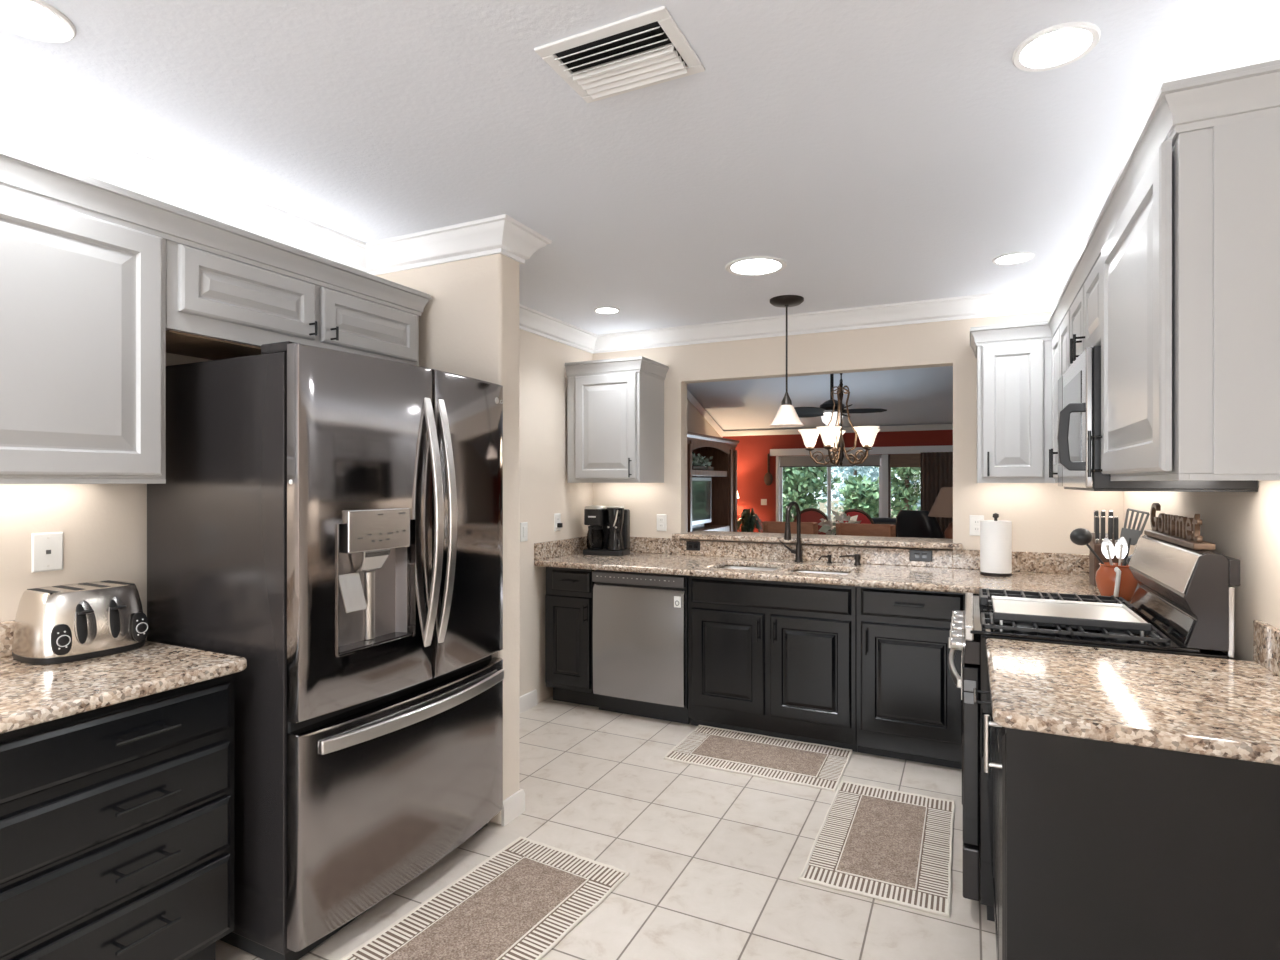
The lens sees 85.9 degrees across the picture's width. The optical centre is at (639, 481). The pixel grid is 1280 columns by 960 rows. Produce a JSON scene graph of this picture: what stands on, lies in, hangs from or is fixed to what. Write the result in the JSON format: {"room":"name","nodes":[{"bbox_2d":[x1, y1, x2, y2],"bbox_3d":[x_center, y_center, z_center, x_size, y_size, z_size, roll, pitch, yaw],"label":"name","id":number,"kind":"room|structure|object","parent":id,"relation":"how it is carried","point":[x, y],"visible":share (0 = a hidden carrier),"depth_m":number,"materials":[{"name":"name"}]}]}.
{"room":"kitchen","nodes":[
{"label":"kitchen","id":0,"kind":"room"},
{"bbox_2d":[0,329,592,702],"bbox_3d":[-1.957,0.182,1.839,0.120,2.475,7.420,0,0,26],"label":"wall","id":1,"kind":"structure","parent":0,"point":[103,527],"depth_m":4.23,"materials":[{"name":"beige paint"}]},
{"bbox_2d":[0,620,14,657],"bbox_3d":[-1.915,0.450,1.763,0.020,0.100,1.080,0,0,26],"label":"backsplash","id":2,"kind":"structure","parent":1,"relation":"attached to","point":[7,627],"depth_m":1.96,"materials":[{"name":"stone"}]},
{"bbox_2d":[31,532,62,572],"bbox_3d":[-1.778,0.210,2.063,0.008,0.116,0.078,0,0,26],"label":"wall plate","id":3,"kind":"object","parent":1,"relation":"attached to","point":[46,548],"visible":1,"depth_m":2.06,"materials":[{"name":"white plastic"}]},
{"bbox_2d":[0,189,165,483],"bbox_3d":[-1.748,-0.374,1.635,0.431,0.758,0.994,0,0,26],"label":"upper cabinet","id":4,"kind":"object","parent":1,"relation":"attached to","point":[83,297],"visible":1,"depth_m":1.80,"materials":[{"name":"grey paint"}]},
{"bbox_2d":[0,146,430,315],"bbox_3d":[-1.527,-0.758,2.118,0.409,0.094,2.056,0,0,26],"label":"crown molding","id":5,"kind":"structure","parent":4,"relation":"attached to","point":[22,174],"depth_m":2.04,"materials":[{"name":"grey paint"}]},
{"bbox_2d":[166,240,418,365],"bbox_3d":[-1.310,-0.600,2.546,0.431,0.307,1.024,0,0,26],"label":"upper cabinet","id":6,"kind":"object","parent":1,"relation":"attached to","point":[218,307],"visible":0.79,"depth_m":2.29,"materials":[{"name":"grey paint"}]},
{"bbox_2d":[501,689,536,825],"bbox_3d":[-0.613,1.371,3.609,0.769,0.097,1.355,0,0,26],"label":"baseboard","id":7,"kind":"structure","parent":1,"relation":"attached to","point":[514,805],"depth_m":2.93,"materials":[{"name":"white paint"}]},
{"bbox_2d":[520,522,527,541],"bbox_3d":[-0.718,0.310,4.267,0.010,0.118,0.075,0,0,26],"label":"light switch","id":8,"kind":"object","parent":1,"relation":"attached to","point":[523,526],"visible":1,"depth_m":4.26,"materials":[{"name":"white plastic"}]},
{"bbox_2d":[554,513,562,530],"bbox_3d":[-0.540,0.270,4.608,0.034,0.118,0.075,0,0,26],"label":"wall outlet","id":9,"kind":"object","parent":1,"relation":"attached to","point":[557,517],"visible":1,"depth_m":4.60,"materials":[{"name":"white plastic"}]},
{"bbox_2d":[565,356,668,482],"bbox_3d":[-0.159,-0.400,4.704,0.581,0.810,0.455,0,0,26],"label":"upper cabinet","id":10,"kind":"object","parent":1,"relation":"attached to","point":[615,422],"depth_m":4.55,"materials":[{"name":"grey paint"}]},
{"bbox_2d":[0,20,1279,353],"bbox_3d":[-0.449,-0.999,1.103,3.235,0.111,7.200,0,0,26],"label":"trim","id":11,"kind":"structure","parent":1,"relation":"attached to","point":[22,130],"depth_m":2.89,"materials":[{"name":"white"}]},
{"bbox_2d":[376,253,518,823],"bbox_3d":[-0.885,0.182,3.060,0.755,2.475,0.140,0,0,26],"label":"wall partition","id":12,"kind":"structure","parent":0,"point":[469,325],"depth_m":2.90,"materials":[{"name":"beige paint"}]},
{"bbox_2d":[216,696,996,959],"bbox_3d":[1.653,1.450,5.058,8.200,0.060,16.550,0,0,26],"label":"floor","id":13,"kind":"structure","parent":0,"point":[714,860],"depth_m":2.64,"materials":[{"name":"tile"}]},
{"bbox_2d":[0,673,233,959],"bbox_3d":[-1.532,0.978,1.808,0.670,0.884,0.592,0,0,26],"label":"base cabinet","id":14,"kind":"object","parent":13,"relation":"on","point":[117,820],"visible":0.94,"depth_m":1.68,"materials":[{"name":"black paint"}]},
{"bbox_2d":[0,620,246,733],"bbox_3d":[-1.629,0.468,1.625,0.654,0.135,1.080,0,0,26],"label":"countertop","id":15,"kind":"structure","parent":14,"relation":"on","point":[30,694],"depth_m":1.77,"materials":[{"name":"stone"}]},
{"bbox_2d":[12,580,147,664],"bbox_3d":[-1.642,0.404,2.023,0.270,0.193,0.288,0,0,29],"label":"toaster","id":16,"kind":"object","parent":15,"relation":"on","point":[66,623],"visible":1,"depth_m":1.93,"materials":[{"name":"silver metal"}]},
{"bbox_2d":[147,341,503,959],"bbox_3d":[-1.048,0.507,2.509,0.828,1.826,0.954,0,0,26],"label":"refrigerator","id":17,"kind":"object","parent":13,"relation":"on","point":[329,521],"visible":0.98,"depth_m":2.12,"materials":[{"name":"grey metal"}]},
{"bbox_2d":[339,836,628,959],"bbox_3d":[-0.478,1.414,2.227,0.516,0.011,0.896,0,0,30],"label":"rug","id":18,"kind":"object","parent":13,"relation":"on","point":[522,900],"visible":1,"depth_m":2.26,"materials":[{"name":"beige fabric"}]},
{"bbox_2d":[545,567,598,706],"bbox_3d":[-0.318,0.978,4.601,0.342,0.884,0.721,0,0,26],"label":"base cabinet","id":19,"kind":"object","parent":13,"relation":"on","point":[569,591],"visible":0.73,"depth_m":4.31,"materials":[{"name":"black paint"}]},
{"bbox_2d":[592,570,688,723],"bbox_3d":[0.121,0.984,4.384,0.614,0.872,0.672,0,0,26],"label":"dishwasher","id":20,"kind":"object","parent":13,"relation":"on","point":[640,620],"visible":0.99,"depth_m":4.08,"materials":[{"name":"silver metal"}]},
{"bbox_2d":[687,432,738,531],"bbox_3d":[0.995,0.320,11.892,0.635,2.200,2.770,0,0,26],"label":"tall cabinet","id":21,"kind":"object","parent":13,"relation":"on","point":[723,451],"visible":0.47,"depth_m":12.62,"materials":[{"name":"brown wood"}]},
{"bbox_2d":[692,477,710,529],"bbox_3d":[0.830,0.360,11.694,0.370,0.880,1.300,0,0,26],"label":"television","id":22,"kind":"object","parent":21,"relation":"in","point":[701,486],"visible":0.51,"depth_m":11.72,"materials":[{"name":"silver metal"}]},
{"bbox_2d":[692,452,713,476],"bbox_3d":[0.960,-0.311,11.723,0.391,0.433,1.334,0,0,20],"label":"arrangement","id":23,"kind":"object","parent":21,"relation":"on","point":[698,465],"visible":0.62,"depth_m":11.63,"materials":[{"name":"green plant"}]},
{"bbox_2d":[692,470,726,476],"bbox_3d":[0.953,-0.150,11.857,0.530,0.100,1.920,0,0,26],"label":"shelf","id":24,"kind":"object","parent":21,"relation":"attached to","point":[696,473],"depth_m":11.87,"materials":[{"name":"grey wood"}]},
{"bbox_2d":[737,508,762,532],"bbox_3d":[2.077,0.958,13.160,0.683,0.924,0.684,0,0,26],"label":"potted plant","id":25,"kind":"object","parent":13,"relation":"on","point":[748,522],"visible":0.51,"depth_m":13.02,"materials":[{"name":"green plant"}]},
{"bbox_2d":[664,725,851,790],"bbox_3d":[0.619,1.414,3.569,0.871,0.011,0.530,0,0,26],"label":"rug","id":26,"kind":"object","parent":13,"relation":"on","point":[814,765],"visible":1,"depth_m":3.55,"materials":[{"name":"beige fabric"}]},
{"bbox_2d":[688,565,857,751],"bbox_3d":[0.832,0.978,4.048,0.935,0.884,0.721,0,0,26],"label":"base cabinet","id":27,"kind":"object","parent":13,"relation":"on","point":[777,659],"visible":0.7,"depth_m":3.74,"materials":[{"name":"black paint"}]},
{"bbox_2d":[762,521,817,533],"bbox_3d":[1.354,0.878,6.011,0.466,1.086,0.530,0,0,23],"label":"dining chair","id":28,"kind":"object","parent":13,"relation":"on","point":[768,526],"visible":0.24,"depth_m":5.77,"materials":[{"name":"brown wood"}]},
{"bbox_2d":[793,508,828,534],"bbox_3d":[1.880,0.859,7.701,0.459,1.123,0.444,0,0,26],"label":"chair","id":29,"kind":"object","parent":13,"relation":"on","point":[809,514],"visible":0.13,"depth_m":7.85,"materials":[{"name":"red fabric"}]},
{"bbox_2d":[836,509,873,523],"bbox_3d":[2.308,0.859,7.496,0.459,1.123,0.444,0,0,26],"label":"chair","id":30,"kind":"object","parent":13,"relation":"on","point":[863,516],"visible":0.11,"depth_m":7.63,"materials":[{"name":"red fabric"}]},
{"bbox_2d":[838,512,870,523],"bbox_3d":[2.393,0.550,7.673,0.403,0.440,0.045,0,0,26],"label":"cushion","id":31,"kind":"object","parent":30,"relation":"on","point":[863,517],"depth_m":7.62,"materials":[{"name":"red fabric"}]},
{"bbox_2d":[836,523,895,536],"bbox_3d":[1.926,0.878,5.737,0.466,1.086,0.530,0,0,29],"label":"dining chair","id":32,"kind":"object","parent":13,"relation":"on","point":[852,529],"visible":0.22,"depth_m":5.50,"materials":[{"name":"brown wood"}]},
{"bbox_2d":[798,780,954,916],"bbox_3d":[0.980,1.414,2.744,0.497,0.011,0.896,0,0,26],"label":"rug","id":33,"kind":"object","parent":13,"relation":"on","point":[889,845],"visible":1,"depth_m":2.65,"materials":[{"name":"beige fabric"}]},
{"bbox_2d":[871,517,896,536],"bbox_3d":[3.511,0.960,9.907,1.350,0.920,1.000,0,0,26],"label":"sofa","id":34,"kind":"object","parent":13,"relation":"on","point":[876,520],"visible":0.02,"depth_m":9.45,"materials":[{"name":"black leather"}]},
{"bbox_2d":[856,586,978,768],"bbox_3d":[1.813,0.978,3.577,1.238,0.884,0.721,0,0,26],"label":"base cabinet","id":35,"kind":"object","parent":13,"relation":"on","point":[909,702],"visible":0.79,"depth_m":3.45,"materials":[{"name":"black paint"}]},
{"bbox_2d":[534,536,1138,602],"bbox_3d":[0.863,0.557,3.835,3.233,0.335,1.137,0,0,26],"label":"countertop","id":36,"kind":"structure","parent":35,"relation":"on","point":[955,571],"depth_m":4.04,"materials":[{"name":"stone"}]},
{"bbox_2d":[583,505,629,555],"bbox_3d":[-0.235,0.332,4.745,0.290,0.336,0.240,0,0,16],"label":"coffee maker","id":37,"kind":"object","parent":36,"relation":"on","point":[608,534],"visible":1,"depth_m":4.69,"materials":[{"name":"black plastic"}]},
{"bbox_2d":[686,541,699,550],"bbox_3d":[0.362,0.435,4.679,0.100,0.062,0.008,0,0,26],"label":"wall outlet","id":38,"kind":"object","parent":36,"relation":"attached to","point":[690,545],"visible":1,"depth_m":4.68,"materials":[{"name":"black plastic"}]},
{"bbox_2d":[721,566,776,570],"bbox_3d":[0.650,0.631,4.125,0.414,0.188,0.424,0,0,26],"label":"sink basin","id":39,"kind":"object","parent":36,"relation":"in","point":[766,568],"depth_m":4.32,"materials":[{"name":"silver metal"}]},
{"bbox_2d":[779,501,802,561],"bbox_3d":[0.945,0.309,4.227,0.147,0.382,0.187,0,0,0],"label":"faucet","id":40,"kind":"object","parent":36,"relation":"on","point":[787,535],"visible":1,"depth_m":4.27,"materials":[{"name":"brown metal"}]},
{"bbox_2d":[793,571,848,574],"bbox_3d":[1.033,0.631,3.941,0.364,0.188,0.364,0,0,26],"label":"sink basin","id":41,"kind":"object","parent":36,"relation":"in","point":[827,572],"depth_m":4.09,"materials":[{"name":"silver metal"}]},
{"bbox_2d":[909,550,931,561],"bbox_3d":[1.658,0.435,4.057,0.125,0.066,0.008,0,0,26],"label":"wall outlet","id":42,"kind":"object","parent":36,"relation":"attached to","point":[914,555],"visible":1,"depth_m":4.06,"materials":[{"name":"black plastic"}]},
{"bbox_2d":[980,513,1011,576],"bbox_3d":[1.914,0.333,3.696,0.156,0.334,0.156,0,0,26],"label":"paper towel holder","id":43,"kind":"object","parent":36,"relation":"on","point":[995,535],"visible":1,"depth_m":3.63,"materials":[{"name":"white paper"}]},
{"bbox_2d":[1089,533,1118,586],"bbox_3d":[2.248,0.376,3.330,0.100,0.248,0.170,0,0,26],"label":"knife block","id":44,"kind":"object","parent":36,"relation":"on","point":[1093,561],"visible":0.38,"depth_m":3.28,"materials":[{"name":"brown wood"}]},
{"bbox_2d":[1108,516,1112,542],"bbox_3d":[2.241,0.229,3.272,0.017,0.130,0.026,0,0,26],"label":"kitchen knife","id":45,"kind":"object","parent":44,"relation":"in","point":[1110,518],"visible":0.82,"depth_m":3.26,"materials":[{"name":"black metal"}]},
{"bbox_2d":[1113,516,1118,543],"bbox_3d":[2.261,0.229,3.263,0.017,0.130,0.026,0,0,26],"label":"kitchen knife","id":46,"kind":"object","parent":44,"relation":"in","point":[1115,519],"visible":0.86,"depth_m":3.25,"materials":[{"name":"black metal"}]},
{"bbox_2d":[1095,562,1137,601],"bbox_3d":[2.017,0.424,2.911,0.159,0.152,0.152,0,0,-17],"label":"utensil crock","id":47,"kind":"object","parent":36,"relation":"on","point":[1115,580],"visible":0.73,"depth_m":2.86,"materials":[{"name":"brown ceramic"}]},
{"bbox_2d":[1070,528,1103,563],"bbox_3d":[1.946,0.296,2.970,0.151,0.193,0.083,0,0,26],"label":"ladle","id":48,"kind":"object","parent":47,"relation":"in","point":[1079,536],"visible":0.96,"depth_m":2.96,"materials":[{"name":"grey plastic"}]},
{"bbox_2d":[1101,538,1114,564],"bbox_3d":[1.993,0.314,2.925,0.049,0.154,0.012,0,0,35],"label":"serving spoon","id":49,"kind":"object","parent":47,"relation":"in","point":[1107,547],"visible":0.97,"depth_m":2.92,"materials":[{"name":"white plastic"}]},
{"bbox_2d":[1114,537,1127,565],"bbox_3d":[2.029,0.311,2.897,0.048,0.159,0.014,0,0,35],"label":"serving spoon","id":50,"kind":"object","parent":47,"relation":"in","point":[1121,546],"visible":0.98,"depth_m":2.90,"materials":[{"name":"white plastic"}]},
{"bbox_2d":[1120,528,1139,565],"bbox_3d":[2.073,0.293,2.905,0.071,0.197,0.022,0,0,26],"label":"spatula","id":51,"kind":"object","parent":47,"relation":"in","point":[1131,536],"visible":0.78,"depth_m":2.90,"materials":[{"name":"grey"}]},
{"bbox_2d":[1122,508,1149,565],"bbox_3d":[2.102,0.252,2.925,0.110,0.279,0.032,0,0,17],"label":"slotted turner","id":52,"kind":"object","parent":47,"relation":"in","point":[1128,509],"visible":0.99,"depth_m":2.92,"materials":[{"name":"grey"}]},
{"bbox_2d":[896,510,944,538],"bbox_3d":[3.647,0.880,8.419,1.040,1.080,0.920,0,0,-29],"label":"recliner","id":53,"kind":"object","parent":13,"relation":"on","point":[909,523],"visible":0.12,"depth_m":8.09,"materials":[{"name":"black leather"}]},
{"bbox_2d":[973,688,998,959],"bbox_3d":[1.295,0.978,1.838,0.725,0.884,0.521,0,0,26],"label":"base cabinet","id":54,"kind":"object","parent":13,"relation":"on","point":[995,752],"visible":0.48,"depth_m":1.90,"materials":[{"name":"black paint"}]},
{"bbox_2d":[949,535,1239,921],"bbox_3d":[1.521,0.812,2.453,0.762,1.215,0.772,0,0,26],"label":"gas range","id":55,"kind":"object","parent":13,"relation":"on","point":[1183,601],"visible":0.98,"depth_m":2.23,"materials":[{"name":"silver metal"}]},
{"bbox_2d":[970,595,1200,652],"bbox_3d":[1.513,0.489,2.457,0.600,0.012,0.770,0,0,26],"label":"cooktop","id":56,"kind":"object","parent":55,"relation":"in","point":[978,612],"depth_m":2.16,"materials":[{"name":"silver"}]},
{"bbox_2d":[1144,503,1215,549],"bbox_3d":[1.831,0.141,2.349,0.054,0.125,0.650,0,0,26],"label":"word sign","id":57,"kind":"object","parent":55,"relation":"on","point":[1176,529],"visible":1,"depth_m":2.27,"materials":[{"name":"brown wood"}]},
{"bbox_2d":[984,714,1279,959],"bbox_3d":[1.135,0.978,1.482,0.705,0.885,0.255,0,0,26],"label":"base cabinet","id":58,"kind":"object","parent":13,"relation":"on","point":[1108,850],"visible":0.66,"depth_m":1.40,"materials":[{"name":"black paint"}]},
{"bbox_2d":[986,620,1279,764],"bbox_3d":[1.252,0.460,1.706,0.689,0.150,0.796,0,0,26],"label":"countertop","id":59,"kind":"structure","parent":58,"relation":"on","point":[1225,708],"depth_m":1.61,"materials":[{"name":"stone"}]},
{"bbox_3d":[1.954,1.040,6.550,1.350,0.760,1.000,0,0,26],"label":"dining table","id":60,"kind":"object","parent":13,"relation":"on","visible":0},
{"bbox_2d":[818,510,860,534],"bbox_3d":[1.828,0.458,6.368,0.375,0.403,0.344,0,0,-14],"label":"centerpiece","id":61,"kind":"object","parent":60,"relation":"on","point":[828,527],"visible":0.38,"depth_m":6.33,"materials":[{"name":"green plant"}]},
{"bbox_3d":[3.372,1.110,7.366,0.540,0.620,0.540,0,0,26],"label":"side table","id":62,"kind":"object","parent":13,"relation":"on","visible":0},
{"bbox_2d":[928,487,952,538],"bbox_3d":[3.372,0.427,7.366,0.530,0.745,0.530,0,0,26],"label":"table lamp","id":63,"kind":"object","parent":62,"relation":"on","point":[942,506],"visible":0.25,"depth_m":7.28,"materials":[{"name":"brown fabric"}]},
{"bbox_2d":[0,0,1279,334],"bbox_3d":[-0.479,-1.095,1.040,3.535,0.080,7.460,0,0,26],"label":"ceiling","id":64,"kind":"structure","parent":0,"point":[884,151],"depth_m":2.04,"materials":[{"name":"white paint"}]},
{"bbox_2d":[0,0,75,42],"bbox_3d":[-1.391,-1.051,1.550,0.184,0.008,0.184,0,0,26],"label":"recessed light","id":65,"kind":"object","parent":64,"relation":"in","point":[38,20],"visible":1,"depth_m":1.57,"materials":[{"name":"white"}]},
{"bbox_2d":[594,307,619,313],"bbox_3d":[-0.202,-1.051,4.214,0.160,0.008,0.160,0,0,26],"label":"recessed light","id":66,"kind":"object","parent":64,"relation":"in","point":[601,310],"visible":1,"depth_m":4.21,"materials":[{"name":"white"}]},
{"bbox_2d":[534,6,704,102],"bbox_3d":[-0.045,-1.044,1.710,0.347,0.022,0.260,0,0,26],"label":"ceiling vent","id":67,"kind":"object","parent":64,"relation":"in","point":[648,48],"visible":1,"depth_m":1.69,"materials":[{"name":"white metal"}]},
{"bbox_2d":[725,256,786,275],"bbox_3d":[0.566,-1.051,3.356,0.296,0.008,0.296,0,0,26],"label":"recessed light","id":68,"kind":"object","parent":64,"relation":"in","point":[754,265],"visible":1,"depth_m":3.34,"materials":[{"name":"white"}]},
{"bbox_2d":[770,295,803,426],"bbox_3d":[0.847,-0.690,3.970,0.194,0.731,0.194,0,0,26],"label":"pendant light","id":69,"kind":"object","parent":64,"relation":"hanging from","point":[786,416],"visible":1,"depth_m":3.93,"materials":[{"name":"white glass"}]},
{"bbox_2d":[992,252,1034,264],"bbox_3d":[1.757,-1.051,3.235,0.176,0.008,0.176,0,0,26],"label":"recessed light","id":70,"kind":"object","parent":64,"relation":"in","point":[1013,258],"visible":1,"depth_m":3.23,"materials":[{"name":"white"}]},
{"bbox_2d":[1012,21,1100,71],"bbox_3d":[1.006,-1.051,1.665,0.184,0.008,0.184,0,0,26],"label":"recessed light","id":71,"kind":"object","parent":64,"relation":"in","point":[1060,45],"visible":1,"depth_m":1.66,"materials":[{"name":"white"}]},
{"bbox_2d":[687,399,721,437],"bbox_3d":[-0.286,-0.495,10.122,0.120,3.830,9.000,0,0,26],"label":"wall","id":72,"kind":"structure","parent":0,"point":[696,423],"depth_m":12.81,"materials":[{"name":"beige paint"}]},
{"bbox_2d":[687,389,723,436],"bbox_3d":[0.731,-1.655,12.018,0.070,1.490,4.500,0,0,26],"label":"trim","id":73,"kind":"structure","parent":72,"relation":"attached to","point":[690,397],"depth_m":13.03,"materials":[{"name":"white"}]},
{"bbox_2d":[687,366,952,430],"bbox_3d":[3.271,-1.755,8.402,8.020,1.510,9.060,0,0,26],"label":"ceiling","id":74,"kind":"structure","parent":0,"point":[915,396],"depth_m":11.84,"materials":[{"name":"white paint"}]},
{"bbox_2d":[798,373,879,465],"bbox_3d":[1.859,-0.935,6.420,0.753,1.570,0.764,0,0,26],"label":"chandelier","id":75,"kind":"object","parent":74,"relation":"hanging from","point":[832,436],"visible":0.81,"depth_m":6.38,"materials":[{"name":"white glass"}]},
{"bbox_2d":[794,374,886,425],"bbox_3d":[2.554,-1.548,9.017,1.287,1.665,1.282,0,0,26],"label":"ceiling fan","id":76,"kind":"object","parent":74,"relation":"hanging from","point":[825,410],"visible":0.57,"depth_m":8.91,"materials":[{"name":"black plastic"}]},
{"bbox_2d":[722,430,952,532],"bbox_3d":[5.197,0.200,12.436,8.000,2.440,0.120,0,0,26],"label":"wall","id":77,"kind":"structure","parent":0,"point":[752,451],"depth_m":13.64,"materials":[{"name":"red paint"}]},
{"bbox_2d":[764,454,772,485],"bbox_3d":[2.548,-0.244,13.620,0.180,0.632,0.086,0,0,26],"label":"wall ornament","id":78,"kind":"object","parent":77,"relation":"attached to","point":[768,478],"visible":1,"depth_m":13.59,"materials":[{"name":"brown wood"}]},
{"bbox_2d":[780,455,879,466],"bbox_3d":[3.602,-0.395,13.134,1.880,0.210,0.018,0,0,26],"label":"roller blind","id":79,"kind":"object","parent":77,"relation":"attached to","point":[872,460],"visible":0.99,"depth_m":13.20,"materials":[{"name":"grey"}]},
{"bbox_2d":[779,455,881,521],"bbox_3d":[3.635,0.455,13.192,1.930,1.930,0.070,0,0,26],"label":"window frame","id":80,"kind":"structure","parent":77,"relation":"in","point":[880,466],"depth_m":13.16,"materials":[{"name":"white wood"}]},
{"bbox_2d":[723,424,952,436],"bbox_3d":[5.163,-0.980,12.341,7.780,0.100,0.080,0,0,26],"label":"trim","id":81,"kind":"structure","parent":77,"relation":"attached to","point":[928,426],"depth_m":12.91,"materials":[{"name":"white paint"}]},
{"bbox_2d":[770,445,952,521],"bbox_3d":[4.191,0.385,12.847,3.570,2.070,0.050,0,0,26],"label":"trim","id":82,"kind":"structure","parent":77,"relation":"attached to","point":[884,451],"depth_m":12.68,"materials":[{"name":"white wood"}]},
{"bbox_2d":[888,454,890,517],"bbox_3d":[5.163,0.330,12.447,1.270,1.680,0.050,0,0,26],"label":"window","id":83,"kind":"structure","parent":77,"relation":"in","point":[889,467],"depth_m":12.69,"materials":[{"name":"brown"}]},
{"bbox_2d":[890,454,920,466],"bbox_3d":[4.981,-0.390,12.483,0.830,0.240,0.022,0,0,26],"label":"blind","id":84,"kind":"object","parent":77,"relation":"attached to","point":[896,460],"visible":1,"depth_m":12.54,"materials":[{"name":"brown fabric"}]},
{"bbox_2d":[921,452,952,537],"bbox_3d":[5.558,0.430,12.090,1.150,1.920,0.078,0,0,26],"label":"curtain","id":85,"kind":"object","parent":77,"relation":"hanging from","point":[936,467],"visible":0.19,"depth_m":12.22,"materials":[{"name":"brown fabric"}]},
{"bbox_2d":[593,311,1123,572],"bbox_3d":[1.299,-0.030,4.321,8.000,2.900,0.115,0,0,26],"label":"wall","id":86,"kind":"structure","parent":0,"point":[1043,516],"depth_m":4.17,"materials":[{"name":"beige paint"}]},
{"bbox_2d":[657,514,666,530],"bbox_3d":[0.150,0.285,4.804,0.075,0.118,0.008,0,0,26],"label":"wall outlet","id":87,"kind":"object","parent":86,"relation":"attached to","point":[661,518],"visible":1,"depth_m":4.80,"materials":[{"name":"white plastic"}]},
{"bbox_2d":[672,531,961,549],"bbox_3d":[1.112,0.372,4.497,1.810,0.034,0.370,0,0,26],"label":"bar ledge","id":88,"kind":"object","parent":86,"relation":"on","point":[904,542],"visible":0.96,"depth_m":4.33,"materials":[{"name":"stone"}]},
{"bbox_2d":[970,515,983,535],"bbox_3d":[1.935,0.250,3.947,0.075,0.118,0.008,0,0,26],"label":"wall outlet","id":89,"kind":"object","parent":86,"relation":"attached to","point":[974,519],"visible":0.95,"depth_m":3.95,"materials":[{"name":"white plastic"}]},
{"bbox_2d":[977,340,1054,482],"bbox_3d":[1.994,-0.374,3.670,0.348,0.758,0.455,0,0,26],"label":"upper cabinet","id":90,"kind":"object","parent":86,"relation":"attached to","point":[1014,380],"visible":0.98,"depth_m":3.50,"materials":[{"name":"grey paint"}]},
{"bbox_2d":[1124,480,1279,661],"bbox_3d":[1.067,0.182,0.386,0.120,2.475,7.420,0,0,26],"label":"wall","id":91,"kind":"structure","parent":0,"point":[1244,527],"depth_m":2.04,"materials":[{"name":"beige paint"}]},
{"bbox_2d":[1049,309,1069,482],"bbox_3d":[2.139,-0.374,3.227,0.407,0.758,1.129,0,0,26],"label":"upper cabinet","id":92,"kind":"object","parent":91,"relation":"attached to","point":[1061,339],"visible":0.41,"depth_m":3.17,"materials":[{"name":"grey paint"}]},
{"bbox_2d":[970,59,1279,357],"bbox_3d":[1.622,-0.758,2.600,0.386,0.094,2.774,0,0,17],"label":"crown molding","id":93,"kind":"structure","parent":92,"relation":"attached to","point":[1250,92],"depth_m":1.43,"materials":[{"name":"grey paint"}]},
{"bbox_2d":[1070,256,1100,365],"bbox_3d":[1.727,-0.588,2.370,0.407,0.331,0.768,0,0,26],"label":"upper cabinet","id":94,"kind":"object","parent":91,"relation":"attached to","point":[1085,312],"visible":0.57,"depth_m":2.38,"materials":[{"name":"grey paint"}]},
{"bbox_2d":[1057,345,1257,491],"bbox_3d":[1.692,-0.195,2.386,0.481,0.446,0.762,0,0,26],"label":"microwave","id":95,"kind":"object","parent":94,"relation":"attached to","point":[1079,387],"visible":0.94,"depth_m":2.12,"materials":[{"name":"silver plastic"}]},
{"bbox_2d":[1088,115,1279,480],"bbox_3d":[1.391,-0.378,1.679,0.414,0.750,0.764,0,0,26],"label":"upper cabinet","id":96,"kind":"object","parent":91,"relation":"attached to","point":[1190,266],"visible":1,"depth_m":1.39,"materials":[{"name":"grey paint"}]},
{"bbox_2d":[1253,620,1279,676],"bbox_3d":[1.555,0.443,1.565,0.020,0.115,0.788,0,0,26],"label":"backsplash","id":97,"kind":"structure","parent":91,"relation":"attached to","point":[1266,637],"depth_m":1.84,"materials":[{"name":"stone"}]},
{"label":"outside","id":98,"kind":"structure","parent":0,"visible":0},
{"bbox_2d":[786,500,917,520],"bbox_3d":[15.925,1.605,33.154,60.000,0.130,46.440,0,0,26],"label":"ground","id":99,"kind":"structure","parent":98,"point":[822,507],"depth_m":39.92,"materials":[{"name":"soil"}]},
{"bbox_2d":[782,467,841,521],"bbox_3d":[3.767,0.145,17.014,2.316,2.793,1.824,0,0,26],"label":"shrub","id":100,"kind":"object","parent":99,"relation":"on","point":[799,482],"visible":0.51,"depth_m":16.59,"materials":[{"name":"green plant"}]},
{"bbox_2d":[814,466,900,514],"bbox_3d":[8.867,-1.228,26.745,5.502,5.580,4.146,0,0,26],"label":"tree","id":101,"kind":"object","parent":99,"relation":"on","point":[818,506],"visible":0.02,"depth_m":27.13,"materials":[{"name":"green plant"}]},
{"bbox_2d":[820,466,899,515],"bbox_3d":[6.916,-0.521,21.672,3.529,4.289,2.886,0,0,26],"label":"tree","id":102,"kind":"object","parent":99,"relation":"on","point":[867,470],"visible":0.07,"depth_m":21.42,"materials":[{"name":"green plant"}]},
{"bbox_2d":[839,474,895,517],"bbox_3d":[5.117,0.709,15.732,1.393,1.822,1.442,0,0,26],"label":"shrub","id":103,"kind":"object","parent":99,"relation":"on","point":[863,495],"visible":0.4,"depth_m":15.57,"materials":[{"name":"green plant"}]},
{"bbox_2d":[875,466,920,517],"bbox_3d":[6.942,-0.182,17.795,2.495,3.448,1.864,0,0,26],"label":"tree","id":104,"kind":"object","parent":99,"relation":"on","point":[907,495],"visible":0.23,"depth_m":17.59,"materials":[{"name":"green plant"}]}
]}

